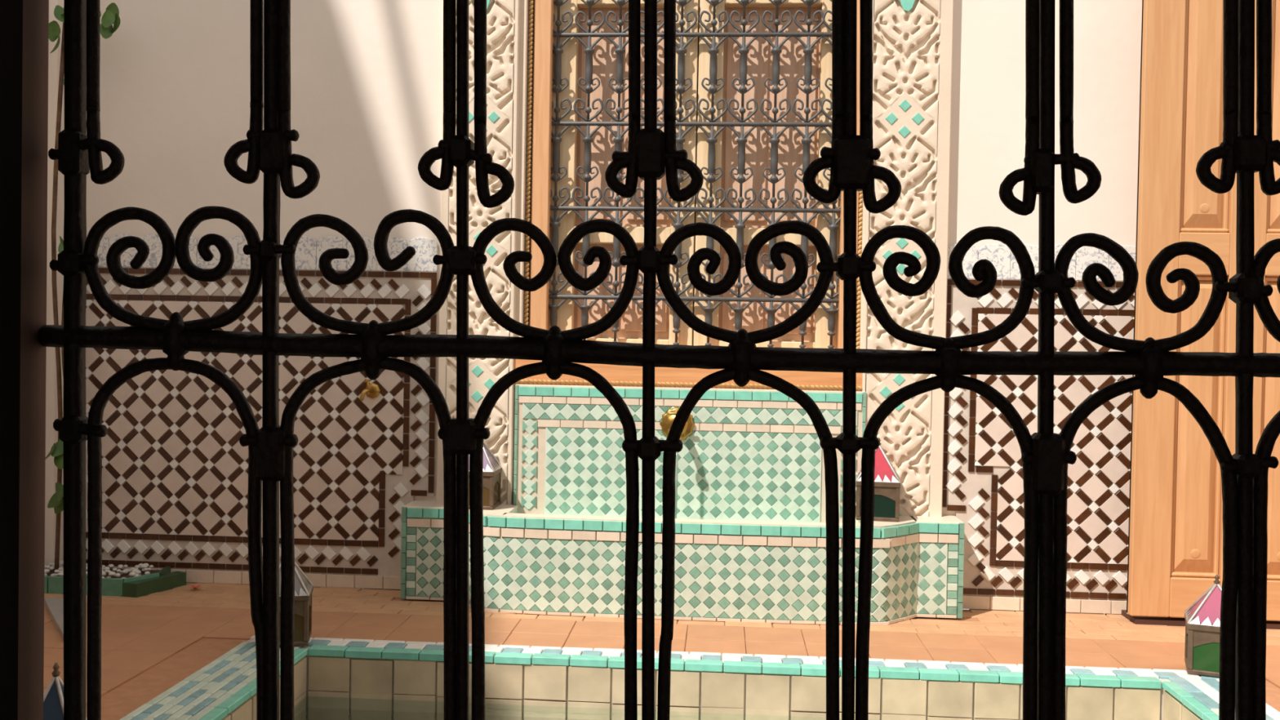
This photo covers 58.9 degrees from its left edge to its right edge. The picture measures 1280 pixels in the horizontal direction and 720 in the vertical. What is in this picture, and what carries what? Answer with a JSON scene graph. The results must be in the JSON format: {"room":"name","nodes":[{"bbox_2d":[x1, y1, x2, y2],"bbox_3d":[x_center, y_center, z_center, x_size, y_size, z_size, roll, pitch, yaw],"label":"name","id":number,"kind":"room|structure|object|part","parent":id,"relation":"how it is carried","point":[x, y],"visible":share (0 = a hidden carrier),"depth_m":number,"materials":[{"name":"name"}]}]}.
{"room":"riad courtyard","nodes":[
{"label":"riad courtyard","id":0,"kind":"room"},
{"bbox_2d":[44,0,57,564],"bbox_3d":[-2.543,-0.573,2.808,0.300,2.900,3.250,1,1,4],"label":"wall","id":1,"kind":"structure","parent":0,"point":[52,57],"depth_m":4.39,"materials":[{"name":"white paint"}]},
{"bbox_2d":[53,0,1142,562],"bbox_3d":[-1.044,-1.232,4.642,9.600,4.200,0.650,1,1,4],"label":"wall","id":2,"kind":"structure","parent":0,"point":[366,75],"depth_m":4.32,"materials":[{"name":"white paint"}]},
{"bbox_2d":[105,566,400,589],"bbox_3d":[-1.536,0.840,4.379,1.335,0.050,0.020,1,1,4],"label":"baseboard","id":3,"kind":"structure","parent":2,"relation":"attached to","point":[383,582],"depth_m":4.35,"materials":[{"name":"tile"}]},
{"bbox_2d":[85,267,438,576],"bbox_3d":[-1.486,0.259,4.365,1.415,1.214,0.019,1,1,4],"label":"dado","id":4,"kind":"object","parent":2,"relation":"attached to","point":[175,463],"visible":0.64,"depth_m":4.36,"materials":[{"name":"tile"}]},
{"bbox_2d":[359,378,380,400],"bbox_3d":[-1.021,0.111,4.283,0.060,0.084,0.074,1,1,4],"label":"tap","id":5,"kind":"object","parent":4,"relation":"attached to","point":[372,390],"visible":0.93,"depth_m":4.31,"materials":[{"name":"gold metal"}]},
{"bbox_3d":[-1.029,0.130,4.280,0.024,0.047,0.073,2,1,26],"label":"spout","id":6,"kind":"part","parent":5,"relation":"part of","materials":[{"name":"gold metal"}]},
{"bbox_3d":[-1.026,0.092,4.275,0.029,0.045,0.010,1,1,4],"label":"handle","id":7,"kind":"part","parent":5,"relation":"part of","materials":[{"name":"gold metal"}]},
{"bbox_2d":[86,234,438,271],"bbox_3d":[-1.473,-0.413,4.357,1.415,0.129,0.010,1,1,4],"label":"frieze","id":8,"kind":"object","parent":2,"relation":"attached to","point":[307,255],"visible":0.48,"depth_m":4.34,"materials":[{"name":"white stone"}]},
{"bbox_2d":[436,0,519,504],"bbox_3d":[-0.605,-0.640,4.268,0.286,2.954,0.054,1,1,4],"label":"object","id":9,"kind":"object","parent":2,"relation":"attached to","point":[503,16],"visible":0.38,"depth_m":4.25,"materials":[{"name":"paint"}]},
{"bbox_3d":[-0.611,0.089,4.270,0.236,0.499,0.022,1,1,4],"label":"carved panel","id":10,"kind":"part","parent":9,"relation":"part of","materials":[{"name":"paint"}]},
{"bbox_3d":[-0.602,-0.410,4.261,0.236,0.499,0.022,1,1,4],"label":"carved panel","id":11,"kind":"part","parent":9,"relation":"part of","materials":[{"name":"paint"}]},
{"bbox_3d":[-0.593,-0.909,4.251,0.236,0.499,0.022,1,1,4],"label":"carved panel","id":12,"kind":"part","parent":9,"relation":"part of","materials":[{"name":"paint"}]},
{"bbox_3d":[-0.585,-1.408,4.242,0.236,0.499,0.022,1,1,4],"label":"carved panel","id":13,"kind":"part","parent":9,"relation":"part of","materials":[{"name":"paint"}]},
{"bbox_3d":[-0.620,0.588,4.280,0.236,0.499,0.022,1,1,4],"label":"carved panel","id":14,"kind":"part","parent":9,"relation":"part of","materials":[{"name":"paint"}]},
{"bbox_2d":[513,0,866,391],"bbox_3d":[0.197,-0.876,4.384,1.325,1.960,0.397,1,1,4],"label":"window","id":15,"kind":"structure","parent":2,"relation":"in","point":[537,25],"depth_m":4.33,"materials":[{"name":"brown wood"}]},
{"bbox_3d":[-0.069,-0.265,4.390,0.350,0.306,0.012,1,1,4],"label":"raised panel","id":16,"kind":"part","parent":15,"relation":"part of","materials":[{"name":"brown wood"}]},
{"bbox_3d":[-0.074,-0.949,4.356,0.584,1.819,0.055,1,1,4],"label":"shutter frame","id":17,"kind":"part","parent":15,"relation":"part of","materials":[{"name":"brown wood"}]},
{"bbox_3d":[-0.057,-0.934,4.377,0.350,0.786,0.012,1,1,4],"label":"raised panel","id":18,"kind":"part","parent":15,"relation":"part of","materials":[{"name":"brown wood"}]},
{"bbox_2d":[573,8,698,345],"bbox_3d":[-0.072,-0.950,4.394,0.584,1.819,0.020,1,1,4],"label":"shutter","id":19,"kind":"object","parent":15,"relation":"attached to","point":[604,56],"depth_m":4.38,"materials":[{"name":"brown wood"}]},
{"bbox_3d":[0.181,0.035,4.407,1.325,0.138,0.385,1,1,4],"label":"sill","id":20,"kind":"part","parent":15,"relation":"part of","materials":[{"name":"orange wood"}]},
{"bbox_2d":[548,0,840,348],"bbox_3d":[0.209,-0.960,4.282,1.174,1.858,0.040,1,1,4],"label":"window grille","id":21,"kind":"object","parent":15,"relation":"attached to","point":[557,51],"visible":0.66,"depth_m":4.28,"materials":[{"name":"grey metal"}]},
{"bbox_3d":[0.210,-0.892,4.283,1.107,0.017,0.015,1,1,4],"label":"rail","id":22,"kind":"part","parent":21,"relation":"part of","materials":[{"name":"grey metal"}]},
{"bbox_3d":[0.216,-1.228,4.277,1.107,0.017,0.015,1,1,4],"label":"rail","id":23,"kind":"part","parent":21,"relation":"part of","materials":[{"name":"grey metal"}]},
{"bbox_3d":[0.199,-0.233,4.295,1.107,0.017,0.015,1,1,4],"label":"rail","id":24,"kind":"part","parent":21,"relation":"part of","materials":[{"name":"grey metal"}]},
{"bbox_3d":[0.205,-0.570,4.289,1.107,0.017,0.015,1,1,4],"label":"rail","id":25,"kind":"part","parent":21,"relation":"part of","materials":[{"name":"grey metal"}]},
{"bbox_3d":[0.509,-0.938,4.314,0.577,1.819,0.055,1,1,4],"label":"shutter frame","id":26,"kind":"part","parent":15,"relation":"part of","materials":[{"name":"brown wood"}]},
{"bbox_3d":[0.487,-0.255,4.349,0.342,0.306,0.012,1,1,4],"label":"raised panel","id":27,"kind":"part","parent":15,"relation":"part of","materials":[{"name":"brown wood"}]},
{"bbox_2d":[718,6,821,342],"bbox_3d":[0.512,-0.939,4.351,0.577,1.819,0.020,1,1,4],"label":"shutter","id":28,"kind":"object","parent":15,"relation":"attached to","point":[760,56],"depth_m":4.34,"materials":[{"name":"brown wood"}]},
{"bbox_3d":[0.499,-0.923,4.337,0.342,0.786,0.012,1,1,4],"label":"raised panel","id":29,"kind":"part","parent":15,"relation":"part of","materials":[{"name":"brown wood"}]},
{"bbox_2d":[513,384,866,523],"bbox_3d":[0.178,0.351,4.230,1.300,0.495,0.050,1,1,4],"label":"backsplash","id":30,"kind":"structure","parent":2,"relation":"attached to","point":[540,479],"depth_m":4.23,"materials":[{"name":"green tile"}]},
{"bbox_2d":[862,0,953,516],"bbox_3d":[0.979,-0.610,4.153,0.297,2.954,0.054,1,1,4],"label":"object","id":31,"kind":"object","parent":2,"relation":"attached to","point":[913,39],"visible":0.63,"depth_m":4.14,"materials":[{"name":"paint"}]},
{"bbox_3d":[0.948,0.118,4.157,0.236,0.499,0.022,1,1,4],"label":"carved panel","id":32,"kind":"part","parent":31,"relation":"part of","materials":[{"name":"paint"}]},
{"bbox_3d":[0.956,-0.381,4.148,0.236,0.499,0.022,1,1,4],"label":"carved panel","id":33,"kind":"part","parent":31,"relation":"part of","materials":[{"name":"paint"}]},
{"bbox_3d":[0.965,-0.880,4.138,0.236,0.499,0.022,1,1,4],"label":"carved panel","id":34,"kind":"part","parent":31,"relation":"part of","materials":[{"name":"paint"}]},
{"bbox_3d":[0.974,-1.379,4.129,0.236,0.499,0.022,1,1,4],"label":"carved panel","id":35,"kind":"part","parent":31,"relation":"part of","materials":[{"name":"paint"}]},
{"bbox_3d":[0.939,0.617,4.167,0.236,0.499,0.022,1,1,4],"label":"carved panel","id":36,"kind":"part","parent":31,"relation":"part of","materials":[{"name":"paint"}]},
{"bbox_2d":[942,279,1134,600],"bbox_3d":[1.854,0.323,4.123,1.488,1.214,0.019,1,1,4],"label":"dado","id":37,"kind":"object","parent":2,"relation":"attached to","point":[983,482],"visible":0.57,"depth_m":4.14,"materials":[{"name":"tile"}]},
{"bbox_2d":[947,244,1135,280],"bbox_3d":[1.532,-0.356,4.139,0.818,0.129,0.010,1,1,4],"label":"frieze","id":38,"kind":"object","parent":2,"relation":"attached to","point":[1005,263],"visible":0.38,"depth_m":4.14,"materials":[{"name":"white stone"}]},
{"bbox_2d":[962,595,1126,613],"bbox_3d":[1.882,0.905,4.130,1.410,0.050,0.020,1,1,4],"label":"baseboard","id":39,"kind":"structure","parent":2,"relation":"attached to","point":[969,602],"depth_m":4.16,"materials":[{"name":"tile"}]},
{"bbox_2d":[43,582,1279,719],"bbox_3d":[0.289,1.264,0.854,6.300,0.602,6.800,1,1,4],"label":"floor","id":40,"kind":"structure","parent":0,"point":[152,642],"depth_m":3.73,"materials":[{"name":"tile"}]},
{"bbox_2d":[44,597,63,639],"bbox_3d":[-1.900,0.860,3.797,0.121,0.020,0.595,0,1,-33],"label":"stone slab","id":41,"kind":"object","parent":40,"relation":"on","point":[54,606],"visible":0.23,"depth_m":3.84,"materials":[{"name":"grey stone"}]},
{"bbox_2d":[43,662,86,719],"bbox_3d":[-1.270,0.817,2.463,0.208,0.319,0.208,1,1,-7],"label":"lantern","id":42,"kind":"object","parent":40,"relation":"on","point":[53,695],"visible":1,"depth_m":2.44,"materials":[{"name":"metal"}]},
{"bbox_3d":[-1.264,0.809,2.416,0.188,0.242,0.092,1,1,-7],"label":"roof pane","id":43,"kind":"part","parent":42,"relation":"part of","materials":[{"name":"blue glass"}]},
{"bbox_2d":[44,560,186,597],"bbox_3d":[-2.026,0.819,4.272,0.568,0.080,0.267,1,1,4],"label":"bed","id":44,"kind":"object","parent":40,"relation":"on","point":[140,580],"visible":0.49,"depth_m":4.20,"materials":[{"name":"white pebbles"},{"name":"green tile"},{"name":"dark green tile"}]},
{"bbox_2d":[45,2,120,569],"bbox_3d":[-2.091,-0.335,4.250,0.280,2.314,0.114,1,1,4],"label":"climbing plant","id":45,"kind":"object","parent":44,"relation":"in","point":[111,15],"visible":0.45,"depth_m":4.27,"materials":[{"name":"green plant"}]},
{"bbox_3d":[-2.200,-0.290,4.298,0.058,2.211,0.037,1,1,4],"label":"stem","id":46,"kind":"part","parent":45,"relation":"part of","materials":[{"name":"brown plant"}]},
{"bbox_3d":[-2.144,-0.336,4.281,0.098,2.314,0.032,1,1,16],"label":"stem","id":47,"kind":"part","parent":45,"relation":"part of","materials":[{"name":"brown plant"}]},
{"bbox_2d":[190,584,199,588],"bbox_3d":[-1.670,0.855,4.263,0.047,0.012,0.050,1,1,4],"label":"fallen leaves","id":48,"kind":"object","parent":40,"relation":"on","point":[193,586],"visible":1,"depth_m":4.27,"materials":[{"name":"red plant"}]},
{"bbox_2d":[400,384,964,625],"bbox_3d":[0.139,0.503,4.093,2.033,0.795,0.334,1,1,4],"label":"fountain","id":49,"kind":"object","parent":40,"relation":"on","point":[750,521],"visible":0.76,"depth_m":4.07,"materials":[{"name":"green tile"}]},
{"bbox_2d":[468,440,502,510],"bbox_3d":[-0.602,0.398,4.197,0.158,0.291,0.157,1,1,4],"label":"lantern","id":50,"kind":"object","parent":49,"relation":"on","point":[492,468],"visible":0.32,"depth_m":4.13,"materials":[{"name":"metal"}]},
{"bbox_3d":[-0.608,0.476,4.130,0.126,0.109,0.002,1,1,4],"label":"pane","id":51,"kind":"part","parent":50,"relation":"part of","materials":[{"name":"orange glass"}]},
{"bbox_3d":[-0.608,0.446,4.126,0.123,0.051,0.001,1,1,4],"label":"fretted plate","id":52,"kind":"part","parent":50,"relation":"part of","materials":[{"name":"brown metal"}]},
{"bbox_3d":[-0.603,0.341,4.160,0.141,0.117,0.068,1,1,4],"label":"roof pane","id":53,"kind":"part","parent":50,"relation":"part of","materials":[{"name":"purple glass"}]},
{"bbox_3d":[-0.607,0.392,4.127,0.150,0.025,0.015,1,1,4],"label":"roof trim","id":54,"kind":"part","parent":50,"relation":"part of","materials":[{"name":"metal"}]},
{"bbox_3d":[-0.565,0.341,4.194,0.068,0.117,0.141,1,1,4],"label":"roof pane","id":55,"kind":"part","parent":50,"relation":"part of","materials":[{"name":"purple glass"}]},
{"bbox_3d":[-0.540,0.469,4.126,0.014,0.126,0.014,1,1,4],"label":"post","id":56,"kind":"part","parent":50,"relation":"part of","materials":[{"name":"metal"}]},
{"bbox_3d":[-0.534,0.476,4.194,0.002,0.109,0.126,1,1,4],"label":"pane","id":57,"kind":"part","parent":50,"relation":"part of","materials":[{"name":"orange glass"}]},
{"bbox_3d":[-0.530,0.446,4.193,0.001,0.051,0.123,1,1,4],"label":"fretted plate","id":58,"kind":"part","parent":50,"relation":"part of","materials":[{"name":"brown metal"}]},
{"bbox_3d":[-0.531,0.392,4.192,0.015,0.025,0.150,1,1,4],"label":"roof trim","id":59,"kind":"part","parent":50,"relation":"part of","materials":[{"name":"metal"}]},
{"bbox_3d":[-0.530,0.466,4.262,0.014,0.126,0.014,1,1,4],"label":"post","id":60,"kind":"part","parent":50,"relation":"part of","materials":[{"name":"metal"}]},
{"bbox_3d":[0.134,0.241,4.145,0.063,0.100,0.125,1,1,4],"label":"spout","id":61,"kind":"part","parent":49,"relation":"part of","materials":[{"name":"gold metal"}]},
{"bbox_2d":[400,506,964,625],"bbox_3d":[0.135,0.730,4.097,2.033,0.341,0.334,1,1,4],"label":"basin","id":62,"kind":"object","parent":49,"relation":"in","point":[736,564],"depth_m":3.96,"materials":[{"name":"teal tile"}]},
{"bbox_2d":[855,437,901,521],"bbox_3d":[0.859,0.425,4.091,0.158,0.291,0.157,1,1,11],"label":"lantern","id":63,"kind":"object","parent":49,"relation":"on","point":[887,482],"visible":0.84,"depth_m":4.02,"materials":[{"name":"metal"}]},
{"bbox_3d":[0.778,0.494,4.039,0.014,0.126,0.014,1,1,11],"label":"post","id":64,"kind":"part","parent":63,"relation":"part of","materials":[{"name":"metal"}]},
{"bbox_3d":[0.845,0.504,4.025,0.126,0.109,0.002,1,1,11],"label":"pane","id":65,"kind":"part","parent":63,"relation":"part of","materials":[{"name":"green glass"}]},
{"bbox_3d":[0.853,0.369,4.055,0.141,0.117,0.068,1,1,11],"label":"roof pane","id":66,"kind":"part","parent":63,"relation":"part of","materials":[{"name":"red glass"}]},
{"bbox_3d":[0.845,0.473,4.021,0.123,0.051,0.001,1,1,11],"label":"fretted plate","id":67,"kind":"part","parent":63,"relation":"part of","materials":[{"name":"brown metal"}]},
{"bbox_3d":[0.846,0.419,4.022,0.150,0.025,0.015,1,1,11],"label":"roof trim","id":68,"kind":"part","parent":63,"relation":"part of","materials":[{"name":"metal"}]},
{"bbox_3d":[0.912,0.496,4.013,0.014,0.126,0.014,1,1,11],"label":"post","id":69,"kind":"part","parent":63,"relation":"part of","materials":[{"name":"metal"}]},
{"bbox_2d":[119,635,1279,719],"bbox_3d":[0.170,1.225,2.459,2.970,0.613,2.085,1,1,4],"label":"pool","id":70,"kind":"object","parent":40,"relation":"in","point":[335,678],"visible":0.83,"depth_m":3.37,"materials":[{"name":"tile"}]},
{"bbox_2d":[279,561,313,646],"bbox_3d":[-1.100,0.727,3.532,0.148,0.296,0.147,1,1,-11],"label":"lantern","id":71,"kind":"object","parent":70,"relation":"on","point":[304,587],"visible":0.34,"depth_m":3.48,"materials":[{"name":"metal"}]},
{"bbox_3d":[-1.089,0.801,3.471,0.117,0.126,0.002,1,1,-11],"label":"pane","id":72,"kind":"part","parent":71,"relation":"part of","materials":[{"name":"glass"}]},
{"bbox_3d":[-1.087,0.763,3.467,0.115,0.052,0.001,1,1,-11],"label":"fretted plate","id":73,"kind":"part","parent":71,"relation":"part of","materials":[{"name":"brown metal"}]},
{"bbox_3d":[-1.092,0.663,3.498,0.132,0.107,0.064,1,1,-11],"label":"roof pane","id":74,"kind":"part","parent":71,"relation":"part of","materials":[{"name":"clear glass"}]},
{"bbox_3d":[-1.087,0.710,3.468,0.140,0.023,0.014,1,1,-11],"label":"roof trim","id":75,"kind":"part","parent":71,"relation":"part of","materials":[{"name":"metal"}]},
{"bbox_3d":[-1.066,0.663,3.538,0.064,0.107,0.132,1,1,-11],"label":"roof pane","id":76,"kind":"part","parent":71,"relation":"part of","materials":[{"name":"clear glass"}]},
{"bbox_3d":[-1.026,0.793,3.484,0.013,0.142,0.013,1,1,-11],"label":"post","id":77,"kind":"part","parent":71,"relation":"part of","materials":[{"name":"metal"}]},
{"bbox_3d":[-1.038,0.800,3.547,0.002,0.126,0.117,1,1,-11],"label":"pane","id":78,"kind":"part","parent":71,"relation":"part of","materials":[{"name":"brown glass"}]},
{"bbox_3d":[-1.035,0.709,3.545,0.014,0.023,0.140,1,1,-11],"label":"roof trim","id":79,"kind":"part","parent":71,"relation":"part of","materials":[{"name":"metal"}]},
{"bbox_3d":[-1.051,0.791,3.609,0.013,0.142,0.013,1,1,-11],"label":"post","id":80,"kind":"part","parent":71,"relation":"part of","materials":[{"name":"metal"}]},
{"bbox_2d":[1120,609,1279,629],"bbox_3d":[2.159,0.928,4.041,0.820,0.018,0.160,1,1,4],"label":"threshold","id":81,"kind":"object","parent":40,"relation":"on","point":[1169,620],"visible":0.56,"depth_m":3.99,"materials":[{"name":"brown wood"}]},
{"bbox_2d":[1126,0,1279,621],"bbox_3d":[2.177,-0.387,3.948,0.860,2.590,0.045,1,1,4],"label":"door","id":82,"kind":"structure","parent":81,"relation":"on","point":[1175,530],"depth_m":3.95,"materials":[{"name":"brown wood"}]},
{"bbox_3d":[1.945,0.834,3.987,0.171,0.140,0.045,1,1,4],"label":"rail","id":83,"kind":"part","parent":82,"relation":"part of","materials":[{"name":"brown wood"}]},
{"bbox_3d":[1.955,0.234,3.973,0.139,1.027,0.021,1,1,4],"label":"raised panel","id":84,"kind":"part","parent":82,"relation":"part of","materials":[{"name":"brown wood"}]},
{"bbox_3d":[1.955,0.234,3.978,0.171,1.059,0.030,1,1,4],"label":"moulding","id":85,"kind":"part","parent":82,"relation":"part of","materials":[{"name":"brown wood"}]},
{"bbox_3d":[1.977,-1.004,3.949,0.139,1.090,0.021,1,1,4],"label":"raised panel","id":86,"kind":"part","parent":82,"relation":"part of","materials":[{"name":"brown wood"}]},
{"bbox_3d":[1.966,-0.369,3.964,0.171,0.148,0.045,1,1,4],"label":"rail","id":87,"kind":"part","parent":82,"relation":"part of","materials":[{"name":"brown wood"}]},
{"bbox_3d":[1.977,-1.004,3.955,0.171,1.122,0.030,1,1,4],"label":"moulding","id":88,"kind":"part","parent":82,"relation":"part of","materials":[{"name":"brown wood"}]},
{"bbox_3d":[2.246,0.240,3.957,0.171,1.059,0.030,1,1,4],"label":"moulding","id":89,"kind":"part","parent":82,"relation":"part of","materials":[{"name":"brown wood"}]},
{"bbox_3d":[2.246,0.240,3.951,0.139,1.027,0.021,1,1,4],"label":"raised panel","id":90,"kind":"part","parent":82,"relation":"part of","materials":[{"name":"brown wood"}]},
{"bbox_3d":[2.256,-0.364,3.943,0.171,0.148,0.045,1,1,4],"label":"rail","id":91,"kind":"part","parent":82,"relation":"part of","materials":[{"name":"brown wood"}]},
{"bbox_3d":[2.235,0.839,3.966,0.171,0.140,0.045,1,1,4],"label":"rail","id":92,"kind":"part","parent":82,"relation":"part of","materials":[{"name":"brown wood"}]},
{"bbox_3d":[2.268,-0.999,3.933,0.171,1.122,0.030,1,1,4],"label":"moulding","id":93,"kind":"part","parent":82,"relation":"part of","materials":[{"name":"brown wood"}]},
{"bbox_3d":[2.267,-0.999,3.928,0.139,1.090,0.021,1,1,4],"label":"raised panel","id":94,"kind":"part","parent":82,"relation":"part of","materials":[{"name":"brown wood"}]},
{"bbox_2d":[1184,574,1222,677],"bbox_3d":[1.719,0.783,3.383,0.163,0.288,0.162,1,1,23],"label":"lantern","id":95,"kind":"object","parent":40,"relation":"on","point":[1202,617],"visible":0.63,"depth_m":3.34,"materials":[{"name":"metal"}]},
{"bbox_3d":[1.681,0.843,3.477,0.014,0.136,0.014,1,1,23],"label":"post","id":96,"kind":"part","parent":95,"relation":"part of","materials":[{"name":"metal"}]},
{"bbox_3d":[1.652,0.765,3.411,0.016,0.022,0.155,1,1,23],"label":"roof trim","id":97,"kind":"part","parent":95,"relation":"part of","materials":[{"name":"metal"}]},
{"bbox_3d":[1.625,0.845,3.347,0.014,0.136,0.014,1,1,23],"label":"post","id":98,"kind":"part","parent":95,"relation":"part of","materials":[{"name":"metal"}]},
{"bbox_3d":[1.686,0.721,3.397,0.071,0.104,0.146,1,1,23],"label":"roof pane","id":99,"kind":"part","parent":95,"relation":"part of","materials":[{"name":"pink glass"}]},
{"bbox_3d":[1.691,0.767,3.316,0.155,0.022,0.016,1,1,23],"label":"roof trim","id":100,"kind":"part","parent":95,"relation":"part of","materials":[{"name":"metal"}]},
{"bbox_3d":[1.690,0.855,3.319,0.130,0.118,0.002,1,1,23],"label":"pane","id":101,"kind":"part","parent":95,"relation":"part of","materials":[{"name":"green glass"}]},
{"bbox_3d":[1.689,0.822,3.315,0.127,0.053,0.001,1,1,23],"label":"fretted plate","id":102,"kind":"part","parent":95,"relation":"part of","materials":[{"name":"brown metal"}]},
{"bbox_3d":[1.705,0.722,3.348,0.146,0.104,0.071,1,1,23],"label":"roof pane","id":103,"kind":"part","parent":95,"relation":"part of","materials":[{"name":"pink glass"}]},
{"bbox_3d":[0.318,-0.261,0.857,6.300,2.450,0.235,1,1,4],"label":"wall","id":104,"kind":"structure","parent":0,"visible":0},
{"bbox_2d":[0,0,48,719],"bbox_3d":[0.010,-0.102,0.662,1.480,1.230,0.205,1,1,4],"label":"window","id":105,"kind":"structure","parent":104,"relation":"in","point":[24,24],"depth_m":0.76,"materials":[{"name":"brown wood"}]},
{"bbox_2d":[38,0,1279,719],"bbox_3d":[0.057,-0.072,0.747,0.990,1.132,0.018,1,1,4],"label":"window grille","id":106,"kind":"object","parent":105,"relation":"attached to","point":[652,153],"visible":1,"depth_m":0.74,"materials":[{"name":"black metal"}]},
{"bbox_3d":[-0.363,-0.382,0.771,0.030,0.524,0.008,1,1,4],"label":"looped rod","id":107,"kind":"part","parent":106,"relation":"part of","materials":[{"name":"black metal"}]},
{"bbox_3d":[-0.352,0.240,0.783,0.064,0.486,0.008,1,1,4],"label":"arched rod","id":108,"kind":"part","parent":106,"relation":"part of","materials":[{"name":"black metal"}]},
{"bbox_3d":[-0.288,0.238,0.778,0.075,0.478,0.009,1,1,4],"label":"arched rod","id":109,"kind":"part","parent":106,"relation":"part of","materials":[{"name":"black metal"}]},
{"bbox_3d":[-0.265,-0.378,0.764,0.026,0.518,0.008,1,1,4],"label":"looped rod","id":110,"kind":"part","parent":106,"relation":"part of","materials":[{"name":"black metal"}]},
{"bbox_3d":[-0.229,-0.372,0.761,0.034,0.527,0.008,1,1,4],"label":"looped rod","id":111,"kind":"part","parent":106,"relation":"part of","materials":[{"name":"black metal"}]},
{"bbox_3d":[-0.213,0.237,0.773,0.071,0.480,0.009,1,1,4],"label":"arched rod","id":112,"kind":"part","parent":106,"relation":"part of","materials":[{"name":"black metal"}]},
{"bbox_3d":[-0.152,0.234,0.768,0.063,0.473,0.008,1,1,4],"label":"arched rod","id":113,"kind":"part","parent":106,"relation":"part of","materials":[{"name":"black metal"}]},
{"bbox_3d":[-0.132,-0.371,0.754,0.025,0.516,0.008,1,1,4],"label":"looped rod","id":114,"kind":"part","parent":106,"relation":"part of","materials":[{"name":"black metal"}]},
{"bbox_3d":[-0.097,-0.365,0.752,0.034,0.526,0.008,1,1,4],"label":"looped rod","id":115,"kind":"part","parent":106,"relation":"part of","materials":[{"name":"black metal"}]},
{"bbox_3d":[-0.088,0.235,0.764,0.059,0.472,0.009,1,1,4],"label":"arched rod","id":116,"kind":"part","parent":106,"relation":"part of","materials":[{"name":"black metal"}]},
{"bbox_3d":[-0.031,0.233,0.759,0.068,0.465,0.008,1,1,4],"label":"arched rod","id":117,"kind":"part","parent":106,"relation":"part of","materials":[{"name":"black metal"}]},
{"bbox_3d":[-0.007,-0.365,0.745,0.023,0.515,0.008,1,1,4],"label":"looped rod","id":118,"kind":"part","parent":106,"relation":"part of","materials":[{"name":"black metal"}]},
{"bbox_3d":[0.056,-0.004,0.748,0.990,0.022,0.014,1,1,4],"label":"cross rail","id":119,"kind":"part","parent":106,"relation":"part of","materials":[{"name":"black metal"}]},
{"bbox_3d":[0.029,-0.362,0.743,0.035,0.516,0.008,1,1,4],"label":"looped rod","id":120,"kind":"part","parent":106,"relation":"part of","materials":[{"name":"black metal"}]},
{"bbox_3d":[0.039,0.234,0.754,0.054,0.463,0.009,1,1,4],"label":"arched rod","id":121,"kind":"part","parent":106,"relation":"part of","materials":[{"name":"black metal"}]},
{"bbox_3d":[0.098,0.232,0.750,0.077,0.456,0.008,1,1,4],"label":"arched rod","id":122,"kind":"part","parent":106,"relation":"part of","materials":[{"name":"black metal"}]},
{"bbox_3d":[0.124,-0.358,0.736,0.026,0.512,0.008,1,1,4],"label":"looped rod","id":123,"kind":"part","parent":106,"relation":"part of","materials":[{"name":"black metal"}]},
{"bbox_3d":[0.156,-0.354,0.734,0.037,0.517,0.008,1,1,4],"label":"looped rod","id":124,"kind":"part","parent":106,"relation":"part of","materials":[{"name":"black metal"}]},
{"bbox_3d":[0.171,0.234,0.745,0.058,0.452,0.008,1,1,4],"label":"arched rod","id":125,"kind":"part","parent":106,"relation":"part of","materials":[{"name":"black metal"}]},
{"bbox_3d":[0.228,0.231,0.741,0.069,0.445,0.009,1,1,4],"label":"arched rod","id":126,"kind":"part","parent":106,"relation":"part of","materials":[{"name":"black metal"}]},
{"bbox_3d":[0.248,-0.350,0.727,0.024,0.513,0.008,1,1,4],"label":"looped rod","id":127,"kind":"part","parent":106,"relation":"part of","materials":[{"name":"black metal"}]},
{"bbox_3d":[0.281,-0.353,0.724,0.037,0.504,0.008,1,1,4],"label":"looped rod","id":128,"kind":"part","parent":106,"relation":"part of","materials":[{"name":"black metal"}]},
{"bbox_3d":[0.295,0.231,0.736,0.060,0.446,0.008,1,1,4],"label":"arched rod","id":129,"kind":"part","parent":106,"relation":"part of","materials":[{"name":"black metal"}]},
{"bbox_3d":[0.353,0.229,0.731,0.069,0.439,0.009,1,1,4],"label":"arched rod","id":130,"kind":"part","parent":106,"relation":"part of","materials":[{"name":"black metal"}]},
{"bbox_3d":[0.371,-0.353,0.718,0.024,0.493,0.008,1,1,4],"label":"looped rod","id":131,"kind":"part","parent":106,"relation":"part of","materials":[{"name":"black metal"}]},
{"bbox_3d":[0.419,0.232,0.727,0.058,0.440,0.008,1,1,4],"label":"arched rod","id":132,"kind":"part","parent":106,"relation":"part of","materials":[{"name":"black metal"}]},
{"bbox_3d":[0.402,-0.351,0.716,0.036,0.493,0.008,1,1,4],"label":"looped rod","id":133,"kind":"part","parent":106,"relation":"part of","materials":[{"name":"black metal"}]}
]}

